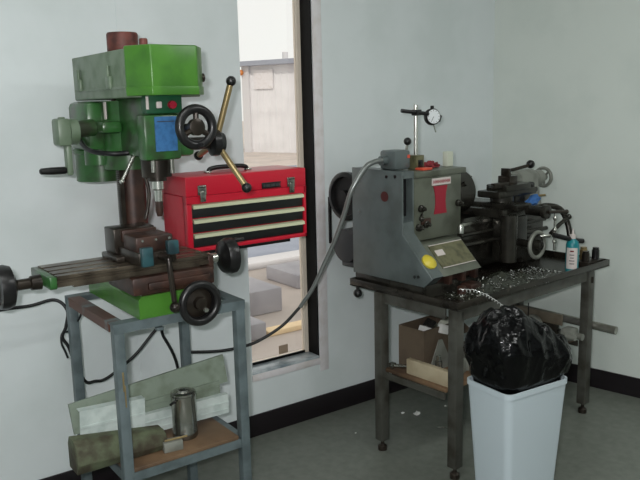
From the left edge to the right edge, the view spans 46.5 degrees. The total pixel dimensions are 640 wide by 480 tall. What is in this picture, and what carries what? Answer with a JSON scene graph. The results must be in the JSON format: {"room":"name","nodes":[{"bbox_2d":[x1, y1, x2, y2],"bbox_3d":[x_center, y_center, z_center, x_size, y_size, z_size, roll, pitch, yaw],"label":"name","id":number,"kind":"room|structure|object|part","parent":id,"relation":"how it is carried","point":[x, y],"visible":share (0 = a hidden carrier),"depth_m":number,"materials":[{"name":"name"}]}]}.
{"room":"metal workshop","nodes":[
{"label":"metal workshop","id":0,"kind":"room"},
{"bbox_2d":[0,0,494,479],"bbox_3d":[-0.876,-0.349,2.995,5.700,2.750,0.120,-9,13,-35],"label":"wall","id":1,"kind":"structure","parent":0,"point":[381,58],"depth_m":3.16,"materials":[{"name":"paint"}]},
{"bbox_2d":[115,0,142,379],"bbox_3d":[-0.778,-0.404,2.981,0.008,2.642,0.002,-9,13,-35],"label":"trim","id":2,"kind":"structure","parent":1,"relation":"attached to","point":[116,8],"depth_m":3.13,"materials":[{"name":"paint"}]},
{"bbox_2d":[40,374,419,479],"bbox_3d":[-1.051,0.995,3.010,5.100,0.108,0.008,-9,13,-35],"label":"baseboard","id":3,"kind":"structure","parent":1,"relation":"attached to","point":[294,413],"depth_m":3.68,"materials":[{"name":"black plastic"}]},
{"bbox_2d":[202,238,289,252],"bbox_3d":[-0.418,0.098,3.099,0.470,0.212,0.369,-9,13,-35],"label":"wall shelf","id":4,"kind":"object","parent":1,"relation":"attached to","point":[283,240],"visible":0.13,"depth_m":2.98,"materials":[{"name":"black metal"}]},
{"bbox_2d":[163,163,306,250],"bbox_3d":[-0.332,-0.150,2.982,0.537,0.312,0.222,-9,13,-35],"label":"toolbox","id":5,"kind":"object","parent":4,"relation":"on","point":[202,209],"visible":0.94,"depth_m":2.89,"materials":[{"name":"red metal"}]},
{"bbox_3d":[-0.363,-0.284,2.939,0.187,0.031,0.018,-9,13,-35],"label":"carry handle","id":6,"kind":"part","parent":5,"relation":"part of","materials":[{"name":"black plastic"}]},
{"bbox_3d":[-0.338,-0.240,2.971,0.537,0.072,0.210,-9,13,-35],"label":"lid","id":7,"kind":"part","parent":5,"relation":"part of","materials":[{"name":"red"}]},
{"bbox_3d":[-0.281,-0.137,2.921,0.499,0.050,0.024,-9,13,-35],"label":"drawer","id":8,"kind":"part","parent":5,"relation":"part of","materials":[{"name":"black metal"}]},
{"bbox_3d":[-0.279,-0.082,2.931,0.499,0.050,0.024,-9,13,-35],"label":"drawer","id":9,"kind":"part","parent":5,"relation":"part of","materials":[{"name":"black metal"}]},
{"bbox_3d":[-0.270,-0.153,2.903,0.497,0.016,0.015,-9,13,-35],"label":"drawer pull","id":10,"kind":"part","parent":5,"relation":"part of","materials":[{"name":"beige metal"}]},
{"bbox_3d":[-0.278,-0.027,2.941,0.499,0.050,0.024,-9,13,-35],"label":"drawer","id":11,"kind":"part","parent":5,"relation":"part of","materials":[{"name":"black"}]},
{"bbox_3d":[-0.269,-0.098,2.913,0.497,0.016,0.015,-9,13,-35],"label":"drawer pull","id":12,"kind":"part","parent":5,"relation":"part of","materials":[{"name":"beige"}]},
{"bbox_3d":[-0.268,-0.044,2.923,0.497,0.016,0.015,-9,13,-35],"label":"drawer pull","id":13,"kind":"part","parent":5,"relation":"part of","materials":[{"name":"beige metal"}]},
{"bbox_2d":[252,0,318,374],"bbox_3d":[-0.216,-0.403,3.466,0.387,2.045,0.122,-9,13,-35],"label":"window","id":14,"kind":"structure","parent":1,"relation":"in","point":[301,9],"depth_m":3.59,"materials":[{"name":"black"}]},
{"bbox_3d":[-0.185,0.599,3.634,0.381,0.012,0.089,-9,13,-35],"label":"sill","id":15,"kind":"part","parent":14,"relation":"part of","materials":[{"name":"metal"}]},
{"bbox_2d":[252,358,319,381],"bbox_3d":[-0.158,0.627,3.604,0.391,0.033,0.006,-9,13,-35],"label":"trim","id":16,"kind":"structure","parent":1,"relation":"attached to","point":[302,365],"depth_m":3.59,"materials":[{"name":"white paint"}]},
{"bbox_2d":[311,0,328,370],"bbox_3d":[-0.003,-0.422,3.544,0.052,2.185,0.006,-9,13,-35],"label":"trim","id":17,"kind":"structure","parent":1,"relation":"attached to","point":[315,4],"depth_m":3.56,"materials":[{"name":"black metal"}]},
{"bbox_2d":[143,381,639,479],"bbox_3d":[0.767,1.425,1.057,5.700,0.120,5.614,-9,13,-35],"label":"floor","id":18,"kind":"structure","parent":0,"point":[602,443],"depth_m":3.41,"materials":[{"name":"concrete"}]},
{"bbox_2d":[0,298,178,383],"bbox_3d":[-1.127,0.654,2.747,1.305,0.866,0.088,-7,12,-30],"label":"power cord","id":19,"kind":"object","parent":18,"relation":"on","point":[62,303],"visible":0.71,"depth_m":2.87,"materials":[{"name":"black plastic"}]},
{"bbox_2d":[65,290,251,479],"bbox_3d":[-0.590,0.639,2.751,0.476,0.880,0.491,-9,13,-35],"label":"stand","id":20,"kind":"object","parent":18,"relation":"on","point":[215,436],"visible":0.77,"depth_m":2.62,"materials":[{"name":"grey metal"}]},
{"bbox_2d":[60,314,81,357],"bbox_3d":[-0.911,0.342,2.762,0.099,0.198,0.044,0,10,9],"label":"cord","id":21,"kind":"object","parent":20,"relation":"hanging from","point":[80,315],"visible":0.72,"depth_m":2.76,"materials":[{"name":"black plastic"}]},
{"bbox_3d":[-0.901,0.638,2.807,0.034,0.876,0.034,-9,13,-35],"label":"leg","id":22,"kind":"part","parent":20,"relation":"part of","materials":[{"name":"grey metal"}]},
{"bbox_3d":[-0.731,0.193,2.854,0.476,0.032,0.043,-9,13,-35],"label":"rail","id":23,"kind":"part","parent":20,"relation":"part of","materials":[{"name":"grey metal"}]},
{"bbox_2d":[68,389,115,434],"bbox_3d":[-0.788,0.591,2.574,0.163,0.126,0.023,-9,13,-35],"label":"metal plate","id":24,"kind":"object","parent":20,"relation":"on","point":[108,396],"depth_m":2.55,"materials":[{"name":"metal"}]},
{"bbox_3d":[-0.775,0.249,2.551,0.043,0.032,0.405,-9,13,-35],"label":"rail","id":25,"kind":"part","parent":20,"relation":"part of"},
{"bbox_2d":[77,395,145,434],"bbox_3d":[-0.719,0.632,2.576,0.237,0.152,0.036,-9,13,-35],"label":"channel","id":26,"kind":"object","parent":20,"relation":"on","point":[102,417],"visible":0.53,"depth_m":2.55,"materials":[{"name":"silver metal"}]},
{"bbox_3d":[-0.763,0.755,2.643,0.030,0.032,0.477,-9,13,-35],"label":"shelf rail","id":27,"kind":"part","parent":20,"relation":"part of","materials":[{"name":"grey metal"}]},
{"bbox_2d":[68,425,166,474],"bbox_3d":[-0.680,0.685,2.521,0.313,0.114,0.094,-9,13,-35],"label":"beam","id":28,"kind":"structure","parent":20,"relation":"on","point":[90,452],"depth_m":2.46,"materials":[{"name":"green metal"}]},
{"bbox_3d":[-0.635,0.699,2.443,0.034,0.876,0.034,-9,13,-35],"label":"leg","id":29,"kind":"part","parent":20,"relation":"part of","materials":[{"name":"grey metal"}]},
{"bbox_2d":[0,31,251,325],"bbox_3d":[-0.681,-0.218,2.527,0.838,0.951,0.665,-4,11,-15],"label":"machine","id":30,"kind":"object","parent":20,"relation":"on","point":[133,139],"visible":0.98,"depth_m":2.40,"materials":[{"name":"green paint"}]},
{"bbox_3d":[-0.862,-0.223,2.411,0.090,0.025,0.025,-9,13,-35],"label":"crank handle","id":31,"kind":"part","parent":30,"relation":"part of","materials":[{"name":"black plastic"}]},
{"bbox_3d":[-0.822,-0.277,2.432,0.020,0.132,0.035,-9,13,-35],"label":"crank arm","id":32,"kind":"part","parent":30,"relation":"part of","materials":[{"name":"green paint"}]},
{"bbox_3d":[-0.803,-0.351,2.718,0.192,0.270,0.192,-9,13,-35],"label":"motor","id":33,"kind":"part","parent":30,"relation":"part of","materials":[{"name":"green metal"}]},
{"bbox_3d":[-0.635,-0.258,2.484,0.088,0.137,0.045,-9,13,-35],"label":"clamp lever","id":34,"kind":"part","parent":30,"relation":"part of","materials":[{"name":"silver metal"}]},
{"bbox_2d":[102,222,179,312],"bbox_3d":[-0.569,0.090,2.425,0.165,0.247,0.339,-9,13,-35],"label":"vise","id":35,"kind":"object","parent":30,"relation":"attached to","point":[140,244],"visible":1,"depth_m":2.37,"materials":[{"name":"metal"}]},
{"bbox_3d":[-0.472,0.133,2.341,0.038,0.187,0.079,-9,13,-35],"label":"crank handle","id":36,"kind":"part","parent":35,"relation":"part of","materials":[{"name":"metal"}]},
{"bbox_3d":[-0.536,-0.599,2.260,0.026,0.024,0.026,-9,13,-35],"label":"knob","id":37,"kind":"part","parent":30,"relation":"part of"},
{"bbox_3d":[-0.570,-0.155,2.448,0.028,0.173,0.045,-3,11,-9],"label":"depth rod","id":38,"kind":"part","parent":30,"relation":"part of","materials":[{"name":"metal"}]},
{"bbox_3d":[-0.489,-0.420,2.300,0.120,0.056,0.038,-9,13,-35],"label":"switch panel","id":39,"kind":"part","parent":30,"relation":"part of","materials":[{"name":"green metal"}]},
{"bbox_3d":[-0.477,-0.329,2.310,0.072,0.106,0.006,-9,13,-35],"label":"instruction plate","id":40,"kind":"part","parent":30,"relation":"part of","materials":[{"name":"blue"}]},
{"bbox_3d":[-0.430,-0.299,2.637,0.033,0.033,0.033,-9,13,-35],"label":"knob","id":41,"kind":"part","parent":30,"relation":"part of","materials":[{"name":"black plastic"}]},
{"bbox_3d":[-0.365,-0.290,2.283,0.017,0.017,0.045,-9,13,-35],"label":"handle","id":42,"kind":"part","parent":30,"relation":"part of","materials":[{"name":"black plastic"}]},
{"bbox_3d":[-0.286,-0.511,2.397,0.033,0.033,0.033,-9,13,-35],"label":"knob","id":43,"kind":"part","parent":30,"relation":"part of","materials":[{"name":"black plastic"}]},
{"bbox_3d":[-0.298,-0.001,2.681,0.050,0.018,0.018,-9,13,-35],"label":"handle","id":44,"kind":"part","parent":30,"relation":"part of","materials":[{"name":"black plastic"}]},
{"bbox_3d":[-0.236,-0.168,2.401,0.033,0.033,0.033,-9,13,-35],"label":"knob","id":45,"kind":"part","parent":30,"relation":"part of","materials":[{"name":"black plastic"}]},
{"bbox_2d":[162,436,182,452],"bbox_3d":[-0.513,0.711,2.587,0.067,0.035,0.040,-7,12,-27],"label":"block","id":46,"kind":"object","parent":20,"relation":"on","point":[174,445],"visible":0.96,"depth_m":2.57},
{"bbox_2d":[164,435,186,441],"bbox_3d":[-0.500,0.688,2.583,0.081,0.008,0.008,-7,12,-28],"label":"pin","id":47,"kind":"object","parent":46,"relation":"on","point":[183,436],"visible":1,"depth_m":2.58,"materials":[{"name":"beige wood"}]},
{"bbox_3d":[-0.469,0.252,2.495,0.476,0.032,0.043,-9,13,-35],"label":"rail","id":48,"kind":"part","parent":20,"relation":"part of","materials":[{"name":"grey metal"}]},
{"bbox_2d":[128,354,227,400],"bbox_3d":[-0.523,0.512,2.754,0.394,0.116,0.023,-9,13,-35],"label":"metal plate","id":49,"kind":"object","parent":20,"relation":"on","point":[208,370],"depth_m":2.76,"materials":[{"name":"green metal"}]},
{"bbox_2d":[169,387,197,440],"bbox_3d":[-0.498,0.621,2.671,0.115,0.181,0.091,-9,13,-35],"label":"steel canister","id":50,"kind":"object","parent":20,"relation":"on","point":[183,399],"visible":0.96,"depth_m":2.64,"materials":[{"name":"silver metal"}]},
{"bbox_2d":[145,392,228,429],"bbox_3d":[-0.521,0.644,2.735,0.411,0.082,0.026,-9,13,-35],"label":"channel","id":51,"kind":"object","parent":20,"relation":"on","point":[217,404],"visible":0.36,"depth_m":2.78,"materials":[{"name":"silver metal"}]},
{"bbox_2d":[145,380,219,411],"bbox_3d":[-0.538,0.588,2.738,0.381,0.057,0.011,-9,13,-35],"label":"channel","id":52,"kind":"object","parent":51,"relation":"on","point":[212,388],"visible":0.36,"depth_m":2.79,"materials":[{"name":"green metal"}]},
{"bbox_3d":[-0.545,0.584,3.059,0.034,0.876,0.034,-9,13,-35],"label":"leg","id":53,"kind":"part","parent":20,"relation":"part of","materials":[{"name":"grey metal"}]},
{"bbox_3d":[-0.457,0.757,2.588,0.462,0.032,0.030,-9,13,-35],"label":"shelf rail","id":54,"kind":"part","parent":20,"relation":"part of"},
{"bbox_3d":[-0.413,0.701,2.891,0.030,0.032,0.477,-9,13,-35],"label":"shelf rail","id":55,"kind":"part","parent":20,"relation":"part of","materials":[{"name":"grey metal"}]},
{"bbox_3d":[-0.425,0.195,2.799,0.043,0.032,0.405,-9,13,-35],"label":"rail","id":56,"kind":"part","parent":20,"relation":"part of","materials":[{"name":"grey metal"}]},
{"bbox_3d":[-0.279,0.644,2.696,0.034,0.876,0.034,-9,13,-35],"label":"leg","id":57,"kind":"part","parent":20,"relation":"part of","materials":[{"name":"grey metal"}]},
{"bbox_2d":[350,250,609,479],"bbox_3d":[0.775,0.513,3.567,1.173,0.770,0.623,-10,13,-39],"label":"bench","id":58,"kind":"object","parent":18,"relation":"on","point":[459,311],"visible":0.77,"depth_m":3.25,"materials":[{"name":"metal"}]},
{"bbox_3d":[0.170,0.234,3.342,0.040,0.048,0.040,-10,13,-39],"label":"hook knob","id":59,"kind":"part","parent":58,"relation":"part of","materials":[{"name":"black plastic"}]},
{"bbox_3d":[0.275,0.563,3.313,0.048,0.687,0.044,-10,13,-39],"label":"leg","id":60,"kind":"part","parent":58,"relation":"part of","materials":[{"name":"grey metal"}]},
{"bbox_2d":[389,362,406,368],"bbox_3d":[0.385,0.556,3.263,0.172,0.029,0.033,4,12,28],"label":"wrench","id":61,"kind":"object","parent":58,"relation":"on","point":[392,365],"visible":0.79,"depth_m":3.28,"materials":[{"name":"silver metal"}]},
{"bbox_3d":[0.399,0.619,3.170,0.008,0.029,0.346,-10,13,-39],"label":"shelf rail","id":62,"kind":"part","parent":58,"relation":"part of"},
{"bbox_3d":[0.391,0.274,3.107,0.008,0.045,0.346,-10,13,-39],"label":"rail","id":63,"kind":"part","parent":58,"relation":"part of","materials":[{"name":"grey metal"}]},
{"bbox_2d":[407,358,447,386],"bbox_3d":[0.458,0.558,3.144,0.026,0.066,0.230,-10,13,-39],"label":"wood block","id":64,"kind":"object","parent":58,"relation":"on","point":[432,373],"visible":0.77,"depth_m":3.13,"materials":[{"name":"beige wood"}]},
{"bbox_2d":[399,315,468,363],"bbox_3d":[0.516,0.462,3.325,0.250,0.186,0.214,-10,13,-39],"label":"cardboard box","id":65,"kind":"object","parent":58,"relation":"on","point":[414,343],"visible":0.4,"depth_m":3.27,"materials":[{"name":"brown cardboard"}]},
{"bbox_2d":[418,325,431,330],"bbox_3d":[0.471,0.407,3.297,0.071,0.063,0.050,-10,13,-39],"label":"scrap piece","id":66,"kind":"object","parent":65,"relation":"in","point":[421,327],"visible":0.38,"depth_m":3.28,"materials":[{"name":"white paper"}]},
{"bbox_2d":[423,318,437,327],"bbox_3d":[0.497,0.391,3.357,0.066,0.081,0.069,7,13,37],"label":"scrap piece","id":67,"kind":"object","parent":65,"relation":"in","point":[430,323],"visible":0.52,"depth_m":3.33,"materials":[{"name":"black metal"}]},
{"bbox_2d":[437,317,447,325],"bbox_3d":[0.562,0.391,3.373,0.050,0.079,0.077,-9,13,-35],"label":"scrap piece","id":68,"kind":"object","parent":65,"relation":"in","point":[443,321],"visible":0.24,"depth_m":3.35,"materials":[{"name":"grey paper"}]},
{"bbox_2d":[438,323,447,334],"bbox_3d":[0.543,0.392,3.279,0.059,0.053,0.027,-10,13,-39],"label":"scrap piece","id":69,"kind":"object","parent":65,"relation":"in","point":[443,328],"visible":0.88,"depth_m":3.26,"materials":[{"name":"white paper"}]},
{"bbox_2d":[435,355,442,367],"bbox_3d":[0.511,0.537,3.213,0.040,0.080,0.040,-9,13,-35],"label":"fitting","id":70,"kind":"object","parent":58,"relation":"on","point":[438,362],"visible":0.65,"depth_m":3.20,"materials":[{"name":"silver metal"}]},
{"bbox_2d":[431,339,447,367],"bbox_3d":[0.518,0.501,3.253,0.130,0.135,0.005,-10,13,-39],"label":"metal sheet","id":71,"kind":"object","parent":58,"relation":"on","point":[440,349],"visible":0.65,"depth_m":3.26,"materials":[{"name":"grey metal"}]},
{"bbox_3d":[0.553,0.606,3.042,0.048,0.687,0.044,-10,13,-39],"label":"leg","id":72,"kind":"part","parent":58,"relation":"part of","materials":[{"name":"grey metal"}]},
{"bbox_2d":[328,137,584,296],"bbox_3d":[0.749,-0.168,3.491,1.274,0.655,0.661,-6,12,-26],"label":"lathe","id":73,"kind":"object","parent":58,"relation":"on","point":[426,232],"visible":0.98,"depth_m":3.28,"materials":[{"name":"metal"}]},
{"bbox_2d":[191,158,383,353],"bbox_3d":[-0.138,0.064,3.142,0.928,0.799,0.099,-4,11,-12],"label":"conduit","id":74,"kind":"object","parent":73,"relation":"attached to","point":[368,164],"visible":0.94,"depth_m":3.16,"materials":[{"name":"grey"}]},
{"bbox_3d":[0.181,0.025,3.493,0.168,0.185,0.183,-10,13,-39],"label":"motor","id":75,"kind":"part","parent":73,"relation":"part of","materials":[{"name":"grey metal"}]},
{"bbox_3d":[0.344,-0.177,3.147,0.054,0.160,0.003,-10,13,-39],"label":"recess panel","id":76,"kind":"part","parent":73,"relation":"part of","materials":[{"name":"black metal"}]},
{"bbox_3d":[0.373,-0.371,3.232,0.034,0.148,0.053,-10,13,-39],"label":"ball lever","id":77,"kind":"part","parent":73,"relation":"part of","materials":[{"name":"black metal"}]},
{"bbox_3d":[0.428,-0.051,3.165,0.032,0.032,0.032,-10,13,-39],"label":"knob","id":78,"kind":"part","parent":73,"relation":"part of","materials":[{"name":"metal"}]},
{"bbox_2d":[400,105,441,169],"bbox_3d":[0.442,-0.449,3.250,0.206,0.277,0.066,-8,12,-32],"label":"indicator","id":79,"kind":"object","parent":73,"relation":"on","point":[432,116],"visible":0.96,"depth_m":3.23,"materials":[{"name":"silver metal"}]},
{"bbox_3d":[0.407,-0.550,3.212,0.131,0.033,0.038,-6,11,-25],"label":"clamp arm","id":80,"kind":"part","parent":79,"relation":"part of","materials":[{"name":"black plastic"}]},
{"bbox_3d":[0.415,-0.476,3.232,0.019,0.217,0.019,-10,13,-39],"label":"post","id":81,"kind":"part","parent":79,"relation":"part of","materials":[{"name":"silver metal"}]},
{"bbox_3d":[0.432,-0.102,3.174,0.024,0.042,0.067,0,10,5],"label":"shift lever","id":82,"kind":"part","parent":73,"relation":"part of","materials":[{"name":"metal"}]},
{"bbox_3d":[0.438,-0.131,3.160,0.032,0.032,0.032,-10,13,-39],"label":"knob","id":83,"kind":"part","parent":73,"relation":"part of","materials":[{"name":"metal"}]},
{"bbox_2d":[415,167,431,170],"bbox_3d":[0.449,-0.308,3.220,0.060,0.010,0.047,-10,13,-39],"label":"plate","id":84,"kind":"object","parent":73,"relation":"on","point":[418,168],"visible":1,"depth_m":3.21,"materials":[{"name":"red"}]},
{"bbox_3d":[0.454,-0.080,3.198,0.060,0.025,0.008,-10,13,-39],"label":"plate","id":85,"kind":"part","parent":73,"relation":"part of","materials":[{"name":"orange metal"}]},
{"bbox_3d":[0.462,-0.066,3.192,0.032,0.032,0.032,-10,13,-39],"label":"knob","id":86,"kind":"part","parent":73,"relation":"part of","materials":[{"name":"metal"}]},
{"bbox_3d":[0.452,0.091,3.083,0.068,0.054,0.054,-10,13,-39],"label":"dial knob","id":87,"kind":"part","parent":73,"relation":"part of","materials":[{"name":"yellow plastic"}]},
{"bbox_2d":[424,160,439,167],"bbox_3d":[0.490,-0.340,3.325,0.122,0.032,0.082,-9,13,-35],"label":"rag","id":88,"kind":"object","parent":73,"relation":"on","point":[430,163],"visible":0.8,"depth_m":3.31,"materials":[{"name":"red fabric"}]},
{"bbox_3d":[0.525,-0.177,3.246,0.090,0.122,0.004,-10,13,-39],"label":"red plate","id":89,"kind":"part","parent":73,"relation":"part of","materials":[{"name":"red metal"}]},
{"bbox_2d":[443,151,452,166],"bbox_3d":[0.578,-0.366,3.362,0.038,0.067,0.032,-10,13,-39],"label":"block","id":90,"kind":"object","parent":73,"relation":"on","point":[447,155],"visible":1,"depth_m":3.35,"materials":[{"name":"grey"}]},
{"bbox_3d":[0.566,0.058,3.192,0.215,0.087,0.087,-10,13,-39],"label":"index plate","id":91,"kind":"part","parent":73,"relation":"part of","materials":[{"name":"gold metal"}]},
{"bbox_3d":[0.625,-0.164,3.315,0.032,0.032,0.032,-10,13,-39],"label":"knob","id":92,"kind":"part","parent":73,"relation":"part of","materials":[{"name":"metal"}]},
{"bbox_2d":[458,224,463,233],"bbox_3d":[0.630,-0.051,3.333,0.028,0.040,0.028,-10,13,-39],"label":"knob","id":93,"kind":"object","parent":73,"relation":"on","point":[460,226],"depth_m":3.32,"materials":[{"name":"silver metal"}]},
{"bbox_3d":[0.627,0.203,3.185,0.130,0.035,0.060,-10,13,-39],"label":"gear lever","id":94,"kind":"part","parent":73,"relation":"part of","materials":[{"name":"silver metal"}]},
{"bbox_3d":[0.912,-0.310,3.621,0.065,0.080,0.070,-10,13,-39],"label":"tool post","id":95,"kind":"part","parent":73,"relation":"part of","materials":[{"name":"metal"}]},
{"bbox_3d":[0.981,-0.363,3.650,0.184,0.050,0.042,-8,12,-31],"label":"lever","id":96,"kind":"part","parent":73,"relation":"part of","materials":[{"name":"metal"}]},
{"bbox_2d":[525,194,540,204],"bbox_3d":[1.045,-0.193,3.668,0.100,0.064,0.072,-9,13,-35],"label":"cloth","id":97,"kind":"object","parent":73,"relation":"on","point":[533,199],"visible":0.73,"depth_m":3.65,"materials":[{"name":"blue fabric"}]},
{"bbox_3d":[1.063,-0.020,3.514,0.050,0.017,0.017,-1,10,1],"label":"handle","id":98,"kind":"part","parent":73,"relation":"part of","materials":[{"name":"silver metal"}]},
{"bbox_2d":[535,203,571,235],"bbox_3d":[1.122,-0.028,3.610,0.203,0.306,0.061,-1,10,3],"label":"hose","id":99,"kind":"object","parent":73,"relation":"attached to","point":[553,206],"visible":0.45,"depth_m":3.59,"materials":[{"name":"rubber"}]},
{"bbox_3d":[1.116,-0.048,3.500,0.133,0.193,0.022,-7,12,-29],"label":"crank handle","id":100,"kind":"part","parent":73,"relation":"part of","materials":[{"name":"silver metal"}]},
{"bbox_3d":[1.147,-0.048,3.511,0.161,0.130,0.114,-5,11,-20],"label":"feed lever","id":101,"kind":"part","parent":73,"relation":"part of","materials":[{"name":"black plastic"}]},
{"bbox_2d":[463,358,466,373],"bbox_3d":[0.607,0.540,3.209,0.043,0.070,0.080,5,12,29],"label":"metal piece","id":102,"kind":"object","parent":58,"relation":"on","point":[465,361],"visible":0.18,"depth_m":3.21,"materials":[{"name":"grey metal"}]},
{"bbox_2d":[350,250,609,311],"bbox_3d":[0.775,0.149,3.508,1.150,0.033,0.623,-10,13,-39],"label":"tabletop","id":103,"kind":"object","parent":58,"relation":"on","point":[552,260],"depth_m":3.26,"materials":[{"name":"grey metal"}]},
{"bbox_2d":[459,289,501,305],"bbox_3d":[0.665,0.243,3.003,0.256,0.132,0.023,-7,12,-30],"label":"swarf curl","id":104,"kind":"object","parent":58,"relation":"on","point":[459,289],"visible":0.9,"depth_m":2.98,"materials":[{"name":"silver metal"}]},
{"bbox_2d":[443,266,574,303],"bbox_3d":[0.818,0.166,3.303,0.755,0.062,0.262,-10,13,-39],"label":"swarf","id":105,"kind":"object","parent":58,"relation":"on","point":[498,281],"visible":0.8,"depth_m":3.25,"materials":[{"name":"metal"}]},
{"bbox_3d":[0.918,0.235,3.271,0.934,0.052,0.008,-10,13,-39],"label":"rail","id":106,"kind":"part","parent":58,"relation":"part of","materials":[{"name":"grey metal"}]},
{"bbox_2d":[510,304,584,340],"bbox_3d":[1.095,0.406,3.728,0.124,0.125,0.460,-10,13,-39],"label":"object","id":107,"kind":"object","parent":58,"relation":"on","point":[553,320],"visible":0.54,"depth_m":3.64,"materials":[{"name":"metal"}]},
{"bbox_2d":[522,305,617,334],"bbox_3d":[1.238,0.396,3.774,0.040,0.060,0.538,-11,14,-43],"label":"bar","id":108,"kind":"object","parent":58,"relation":"attached to","point":[569,319],"visible":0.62,"depth_m":3.65,"materials":[{"name":"grey metal"}]},
{"bbox_2d":[565,229,578,270],"bbox_3d":[1.183,0.049,3.493,0.061,0.205,0.060,-10,13,-39],"label":"spray bottle","id":109,"kind":"object","parent":58,"relation":"on","point":[572,247],"visible":0.84,"depth_m":3.47,"materials":[{"name":"teal plastic"}]},
{"bbox_3d":[1.153,0.487,3.794,0.008,0.029,0.351,-10,13,-39],"label":"shelf rail","id":110,"kind":"part","parent":58,"relation":"part of","materials":[{"name":"grey metal"}]},
{"bbox_3d":[1.304,0.475,3.660,0.048,0.687,0.044,-10,13,-39],"label":"leg","id":111,"kind":"part","parent":58,"relation":"part of","materials":[{"name":"grey metal"}]},
{"bbox_2d":[578,246,603,267],"bbox_3d":[1.299,0.080,3.625,0.145,0.092,0.100,-10,13,-39],"label":"rack","id":112,"kind":"object","parent":58,"relation":"on","point":[585,259],"visible":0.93,"depth_m":3.60,"materials":[{"name":"metal"}]},
{"bbox_2d":[467,375,566,479],"bbox_3d":[0.725,0.773,2.767,0.314,0.550,0.224,-8,12,-31],"label":"waste bin","id":113,"kind":"object","parent":18,"relation":"on","point":[515,436],"visible":0.76,"depth_m":2.66,"materials":[{"name":"grey plastic"}]},
{"bbox_2d":[463,305,572,394],"bbox_3d":[0.727,0.401,2.704,0.389,0.364,0.264,-9,13,-35],"label":"liner","id":114,"kind":"object","parent":113,"relation":"in","point":[508,351],"visible":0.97,"depth_m":2.59,"materials":[{"name":"black plastic"}]},
{"bbox_2d":[492,0,639,377],"bbox_3d":[2.980,-0.353,2.515,5.500,2.750,0.120,8,14,42],"label":"wall","id":115,"kind":"structure","parent":0,"point":[566,87],"depth_m":3.91,"materials":[{"name":"paint"}]},
{"bbox_2d":[564,363,639,397],"bbox_3d":[2.672,0.915,2.973,4.500,0.105,0.008,8,14,42],"label":"baseboard","id":116,"kind":"structure","parent":115,"relation":"attached to","point":[601,379],"depth_m":3.98,"materials":[{"name":"black plastic"}]},
{"label":"outside","id":117,"kind":"structure","parent":0,"visible":0},
{"bbox_2d":[242,121,301,361],"bbox_3d":[-13.246,-4.355,35.233,100.000,0.200,66.986,-9,13,-35],"label":"ground","id":118,"kind":"structure","parent":117,"point":[291,296],"depth_m":6.13,"materials":[{"name":"concrete"}]},
{"bbox_2d":[250,316,265,340],"bbox_3d":[-0.687,0.650,5.370,0.480,0.120,0.380,-9,13,-35],"label":"concrete block","id":119,"kind":"object","parent":118,"relation":"on","point":[258,327],"visible":0.16,"depth_m":5.32,"materials":[{"name":"grey concrete"}]},
{"bbox_2d":[249,277,281,315],"bbox_3d":[-0.802,0.481,6.090,0.760,0.200,0.650,-9,13,-35],"label":"concrete block","id":120,"kind":"object","parent":118,"relation":"on","point":[265,297],"visible":0.24,"depth_m":5.98,"materials":[{"name":"grey concrete"}]},
{"bbox_2d":[240,52,296,152],"bbox_3d":[4.035,-4.880,25.801,12.500,3.420,6.620,5,12,32],"label":"building","id":121,"kind":"structure","parent":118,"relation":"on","point":[268,86],"depth_m":25.92,"materials":[{"name":"grey"}]},
{"bbox_3d":[-2.577,-4.621,26.412,0.300,3.000,0.120,5,12,32],"label":"corner post","id":122,"kind":"part","parent":121,"relation":"part of","materials":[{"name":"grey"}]},
{"bbox_2d":[282,52,287,58],"bbox_3d":[-1.200,-6.320,25.627,0.200,0.280,0.200,5,12,32],"label":"roof vent","id":123,"kind":"object","parent":121,"relation":"attached to","point":[284,54],"depth_m":25.54,"materials":[{"name":"grey"}]},
{"bbox_2d":[248,165,298,257],"bbox_3d":[5.247,-1.812,18.366,50.000,0.006,10.300,-9,13,-35],"label":"path","id":124,"kind":"structure","parent":118,"relation":"on","point":[293,244],"depth_m":8.67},
{"bbox_2d":[248,250,299,270],"bbox_3d":[0.893,-0.001,8.859,6.400,0.070,0.280,-9,13,-35],"label":"kerb","id":125,"kind":"object","parent":118,"relation":"on","point":[258,262],"depth_m":7.79,"materials":[{"name":"grey concrete"}]},
{"bbox_2d":[266,260,299,288],"bbox_3d":[0.794,0.171,7.771,2.850,0.130,0.550,-9,13,-35],"label":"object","id":126,"kind":"structure","parent":118,"relation":"on","point":[288,273],"depth_m":6.98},
{"bbox_2d":[266,320,301,336],"bbox_3d":[-0.032,0.619,5.676,0.900,0.040,0.110,-9,13,-35],"label":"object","id":127,"kind":"object","parent":118,"relation":"on","point":[296,325],"visible":0.16,"depth_m":5.48,"materials":[{"name":"brown wood"}]}
]}

